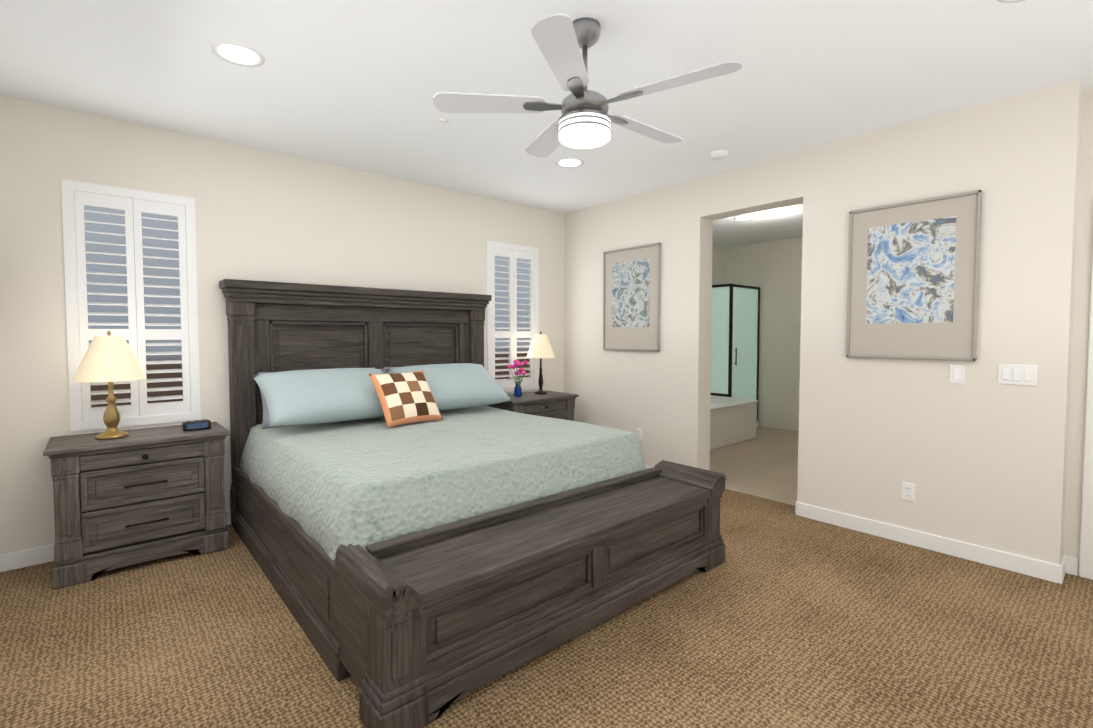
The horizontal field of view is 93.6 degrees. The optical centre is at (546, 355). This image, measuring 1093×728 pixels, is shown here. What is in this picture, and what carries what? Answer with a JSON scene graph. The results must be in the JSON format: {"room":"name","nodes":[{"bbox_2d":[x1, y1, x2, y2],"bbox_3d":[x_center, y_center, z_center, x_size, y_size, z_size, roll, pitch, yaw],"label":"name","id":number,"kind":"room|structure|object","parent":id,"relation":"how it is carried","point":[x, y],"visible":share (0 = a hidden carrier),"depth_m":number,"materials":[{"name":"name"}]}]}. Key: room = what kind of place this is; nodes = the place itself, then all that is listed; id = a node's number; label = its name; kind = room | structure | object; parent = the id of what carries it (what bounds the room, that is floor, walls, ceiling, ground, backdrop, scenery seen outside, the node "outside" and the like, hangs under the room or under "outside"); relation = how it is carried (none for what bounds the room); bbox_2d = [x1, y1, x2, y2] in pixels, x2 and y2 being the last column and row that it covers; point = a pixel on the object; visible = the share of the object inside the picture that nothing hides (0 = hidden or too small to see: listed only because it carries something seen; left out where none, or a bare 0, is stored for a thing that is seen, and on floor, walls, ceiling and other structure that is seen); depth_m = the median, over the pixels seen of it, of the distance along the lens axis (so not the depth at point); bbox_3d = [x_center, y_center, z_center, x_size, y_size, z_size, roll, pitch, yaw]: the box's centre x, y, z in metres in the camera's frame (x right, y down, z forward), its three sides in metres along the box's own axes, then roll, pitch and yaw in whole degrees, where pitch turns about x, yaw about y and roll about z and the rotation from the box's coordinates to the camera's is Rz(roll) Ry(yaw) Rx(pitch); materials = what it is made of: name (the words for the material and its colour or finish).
{"room":"bedroom","nodes":[
{"label":"bedroom","id":0,"kind":"room"},
{"bbox_2d":[0,95,726,554],"bbox_3d":[-0.253,-0.214,5.469,8.220,2.700,0.150,-2,3,-41],"label":"wall","id":1,"kind":"structure","parent":0,"point":[268,215],"depth_m":3.57,"materials":[{"name":"beige paint"}]},
{"bbox_2d":[61,179,200,430],"bbox_3d":[-2.649,-0.302,3.312,0.660,1.510,0.065,-2,3,-41],"label":"window shutters","id":2,"kind":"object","parent":1,"relation":"in","point":[78,196],"depth_m":3.29,"materials":[{"name":"white wood"}]},
{"bbox_2d":[84,206,182,414],"bbox_3d":[-2.752,-0.307,3.431,0.860,1.710,0.010,-2,3,-41],"label":"window","id":3,"kind":"structure","parent":1,"relation":"in","point":[99,227],"depth_m":3.45,"materials":[{"name":"white glass"}]},
{"bbox_2d":[495,256,528,378],"bbox_3d":[-0.454,-0.387,5.420,0.860,1.710,0.010,-2,3,-41],"label":"window","id":4,"kind":"structure","parent":1,"relation":"in","point":[504,287],"depth_m":5.45,"materials":[{"name":"white"}]},
{"bbox_2d":[487,240,538,391],"bbox_3d":[-0.351,-0.382,5.301,0.660,1.510,0.065,-2,3,-41],"label":"window shutters","id":5,"kind":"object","parent":1,"relation":"in","point":[513,253],"depth_m":5.28,"materials":[{"name":"white wood"}]},
{"bbox_2d":[0,465,1077,583],"bbox_3d":[1.498,1.167,3.501,7.920,0.100,5.200,-2,3,-41],"label":"baseboard","id":6,"kind":"structure","parent":1,"relation":"attached to","point":[1044,570],"depth_m":3.07,"materials":[{"name":"white wood"}]},
{"bbox_2d":[0,426,1092,727],"bbox_3d":[1.498,1.266,3.505,8.220,0.100,5.500,-2,3,-41],"label":"floor","id":7,"kind":"structure","parent":0,"point":[784,615],"depth_m":2.22,"materials":[{"name":"carpet"}]},
{"bbox_2d":[43,422,229,588],"bbox_3d":[-2.463,0.856,3.143,0.840,0.750,0.495,-2,3,-41],"label":"nightstand","id":8,"kind":"object","parent":7,"relation":"on","point":[136,496],"visible":1,"depth_m":2.96,"materials":[{"name":"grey wood"}]},
{"bbox_2d":[72,330,145,439],"bbox_3d":[-2.567,0.167,3.022,0.336,0.634,0.336,-2,3,-41],"label":"lamp","id":9,"kind":"object","parent":8,"relation":"on","point":[109,359],"visible":1,"depth_m":2.95,"materials":[{"name":"beige fabric"}]},
{"bbox_2d":[182,419,210,430],"bbox_3d":[-2.236,0.444,3.277,0.150,0.060,0.085,-2,3,-41],"label":"clock radio","id":10,"kind":"object","parent":8,"relation":"on","point":[196,425],"visible":1,"depth_m":3.25,"materials":[{"name":"black plastic"}]},
{"bbox_2d":[219,279,725,727],"bbox_3d":[-0.599,0.358,3.323,2.170,1.730,2.641,-2,3,-41],"label":"bed","id":11,"kind":"object","parent":7,"relation":"on","point":[426,535],"visible":1,"depth_m":2.64,"materials":[{"name":"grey wood"}]},
{"bbox_2d":[251,368,384,426],"bbox_3d":[-1.512,0.277,3.650,0.940,0.230,0.560,-2,34,-41],"label":"pillow","id":12,"kind":"object","parent":11,"relation":"on","point":[314,396],"depth_m":3.48,"materials":[{"name":"blue fabric"}]},
{"bbox_2d":[369,371,442,426],"bbox_3d":[-1.003,0.301,3.681,0.440,0.440,0.140,-2,-35,-45],"label":"cushion","id":13,"kind":"object","parent":11,"relation":"on","point":[406,399],"depth_m":3.61,"materials":[{"name":"multicoloured fabric"}]},
{"bbox_2d":[238,406,645,559],"bbox_3d":[-0.700,0.653,3.452,2.073,0.326,2.065,-2,3,-41],"label":"bedspread","id":14,"kind":"object","parent":11,"relation":"on","point":[364,483],"depth_m":2.74,"materials":[{"name":"green fabric"}]},
{"bbox_2d":[385,363,512,409],"bbox_3d":[-0.794,0.252,4.271,0.940,0.230,0.560,-2,34,-41],"label":"pillow","id":15,"kind":"object","parent":11,"relation":"on","point":[456,385],"depth_m":4.18,"materials":[{"name":"blue fabric"}]},
{"bbox_2d":[487,390,578,420],"bbox_3d":[-0.149,0.775,5.145,0.840,0.750,0.495,-2,3,-41],"label":"nightstand","id":16,"kind":"object","parent":7,"relation":"on","point":[555,404],"visible":0.31,"depth_m":5.01,"materials":[{"name":"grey wood"}]},
{"bbox_2d":[507,360,527,396],"bbox_3d":[-0.277,0.224,5.024,0.188,0.358,0.241,-2,3,-41],"label":"flower vase","id":17,"kind":"object","parent":16,"relation":"on","point":[517,390],"visible":1,"depth_m":5.00,"materials":[{"name":"blue"}]},
{"bbox_2d":[526,331,554,394],"bbox_3d":[-0.058,0.073,5.232,0.300,0.644,0.300,-2,3,-41],"label":"lamp","id":18,"kind":"object","parent":16,"relation":"on","point":[540,347],"visible":1,"depth_m":5.15,"materials":[{"name":"beige fabric"}]},
{"bbox_2d":[710,396,758,449],"bbox_3d":[1.887,0.839,6.591,1.507,0.506,0.980,-2,3,-41],"label":"tub deck","id":19,"kind":"object","parent":7,"relation":"on","point":[733,420],"visible":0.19,"depth_m":6.36,"materials":[{"name":"white"}]},
{"bbox_2d":[711,284,759,425],"bbox_3d":[2.647,0.030,7.493,0.860,2.050,0.563,-2,3,-41],"label":"shower","id":20,"kind":"object","parent":7,"relation":"on","point":[735,323],"visible":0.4,"depth_m":7.21,"materials":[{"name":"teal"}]},
{"bbox_2d":[0,0,1092,247],"bbox_3d":[1.498,-1.531,3.392,8.220,0.100,5.500,-2,3,-41],"label":"ceiling","id":21,"kind":"structure","parent":0,"point":[354,84],"depth_m":2.65,"materials":[{"name":"white paint"}]},
{"bbox_2d":[211,41,264,66],"bbox_3d":[-1.475,-1.441,2.460,0.220,0.006,0.220,-2,3,-41],"label":"recessed light","id":22,"kind":"object","parent":21,"relation":"in","point":[228,51],"visible":1,"depth_m":2.45,"materials":[{"name":"white"}]},
{"bbox_2d":[438,117,448,123],"bbox_3d":[-0.642,-1.461,3.208,0.070,0.026,0.070,-2,3,-41],"label":"sprinkler","id":23,"kind":"object","parent":21,"relation":"attached to","point":[443,120],"visible":1,"depth_m":3.20,"materials":[{"name":"white metal"}]},
{"bbox_2d":[556,158,583,167],"bbox_3d":[0.182,-1.503,4.013,0.220,0.006,0.220,-2,3,-41],"label":"recessed light","id":24,"kind":"object","parent":21,"relation":"in","point":[569,162],"visible":1,"depth_m":4.00,"materials":[{"name":"white"}]},
{"bbox_2d":[433,13,741,156],"bbox_3d":[0.209,-1.191,2.283,1.218,0.490,1.263,-2,3,-41],"label":"ceiling fan","id":25,"kind":"object","parent":21,"relation":"hanging from","point":[585,120],"visible":1,"depth_m":2.17,"materials":[{"name":"silver metal"}]},
{"bbox_2d":[710,150,728,159],"bbox_3d":[1.280,-1.479,3.800,0.130,0.037,0.130,-2,3,-41],"label":"smoke detector","id":26,"kind":"object","parent":21,"relation":"attached to","point":[719,154],"visible":1,"depth_m":3.76,"materials":[{"name":"white plastic"}]},
{"bbox_2d":[734,216,753,219],"bbox_3d":[2.276,-1.580,5.917,0.220,0.006,0.220,-2,3,-41],"label":"recessed light","id":27,"kind":"object","parent":21,"relation":"in","point":[744,218],"visible":1,"depth_m":5.92,"materials":[{"name":"white"}]},
{"bbox_2d":[997,0,1024,2],"bbox_3d":[1.863,-1.421,1.965,0.220,0.006,0.220,-2,3,-41],"label":"recessed light","id":28,"kind":"object","parent":21,"relation":"in","point":[1007,1],"visible":1,"depth_m":2.06,"materials":[{"name":"white plastic"}]},
{"bbox_2d":[726,237,801,430],"bbox_3d":[3.976,-0.266,6.748,0.150,2.700,3.450,-2,3,-41],"label":"wall","id":29,"kind":"structure","parent":0,"point":[772,270],"depth_m":7.39,"materials":[{"name":"beige paint"}]},
{"bbox_2d":[564,79,1081,564],"bbox_3d":[1.575,-0.168,4.321,0.200,2.700,3.980,-2,3,-41],"label":"wall","id":30,"kind":"structure","parent":0,"point":[978,457],"depth_m":3.36,"materials":[{"name":"beige paint"}]},
{"bbox_2d":[603,243,660,350],"bbox_3d":[0.817,-0.545,5.005,0.028,1.000,0.700,-2,3,-41],"label":"picture","id":31,"kind":"object","parent":30,"relation":"attached to","point":[631,295],"visible":1,"depth_m":4.98,"materials":[{"name":"grey paper"}]},
{"bbox_2d":[636,428,641,440],"bbox_3d":[0.901,0.767,4.979,0.010,0.115,0.072,-2,3,-41],"label":"electrical outlet plate","id":32,"kind":"object","parent":30,"relation":"attached to","point":[639,432],"visible":0.85,"depth_m":4.97,"materials":[{"name":"white plastic"}]},
{"bbox_2d":[902,482,914,501],"bbox_3d":[2.341,0.884,3.319,0.010,0.115,0.072,-2,3,-41],"label":"electrical outlet plate","id":33,"kind":"object","parent":30,"relation":"attached to","point":[908,491],"visible":1,"depth_m":3.31,"materials":[{"name":"white plastic"}]},
{"bbox_2d":[846,190,981,360],"bbox_3d":[2.312,-0.476,3.279,0.028,1.000,0.700,-2,3,-41],"label":"picture","id":34,"kind":"object","parent":30,"relation":"attached to","point":[913,279],"visible":0.98,"depth_m":3.25,"materials":[{"name":"grey paper"}]},
{"bbox_2d":[949,365,964,383],"bbox_3d":[2.491,0.116,3.113,0.011,0.115,0.072,-2,3,-41],"label":"switch plate","id":35,"kind":"object","parent":30,"relation":"attached to","point":[957,374],"visible":1,"depth_m":3.11,"materials":[{"name":"white plastic"}]},
{"bbox_2d":[998,364,1037,385],"bbox_3d":[2.667,0.110,2.909,0.011,0.115,0.165,-2,3,-41],"label":"switch plate","id":36,"kind":"object","parent":30,"relation":"attached to","point":[1015,374],"visible":1,"depth_m":2.90,"materials":[{"name":"white plastic"}]},
{"bbox_2d":[1063,88,1092,575],"bbox_3d":[3.459,-0.091,2.415,0.150,2.700,1.370,-2,3,-41],"label":"wall","id":37,"kind":"structure","parent":0,"point":[1079,365],"depth_m":2.86,"materials":[{"name":"beige paint"}]},
{"bbox_2d":[1079,248,1092,579],"bbox_3d":[3.403,0.205,2.478,0.168,2.105,1.090,-2,3,-41],"label":"door frame","id":38,"kind":"structure","parent":37,"relation":"attached to","point":[1086,554],"depth_m":2.84,"materials":[{"name":"white wood"}]}
]}

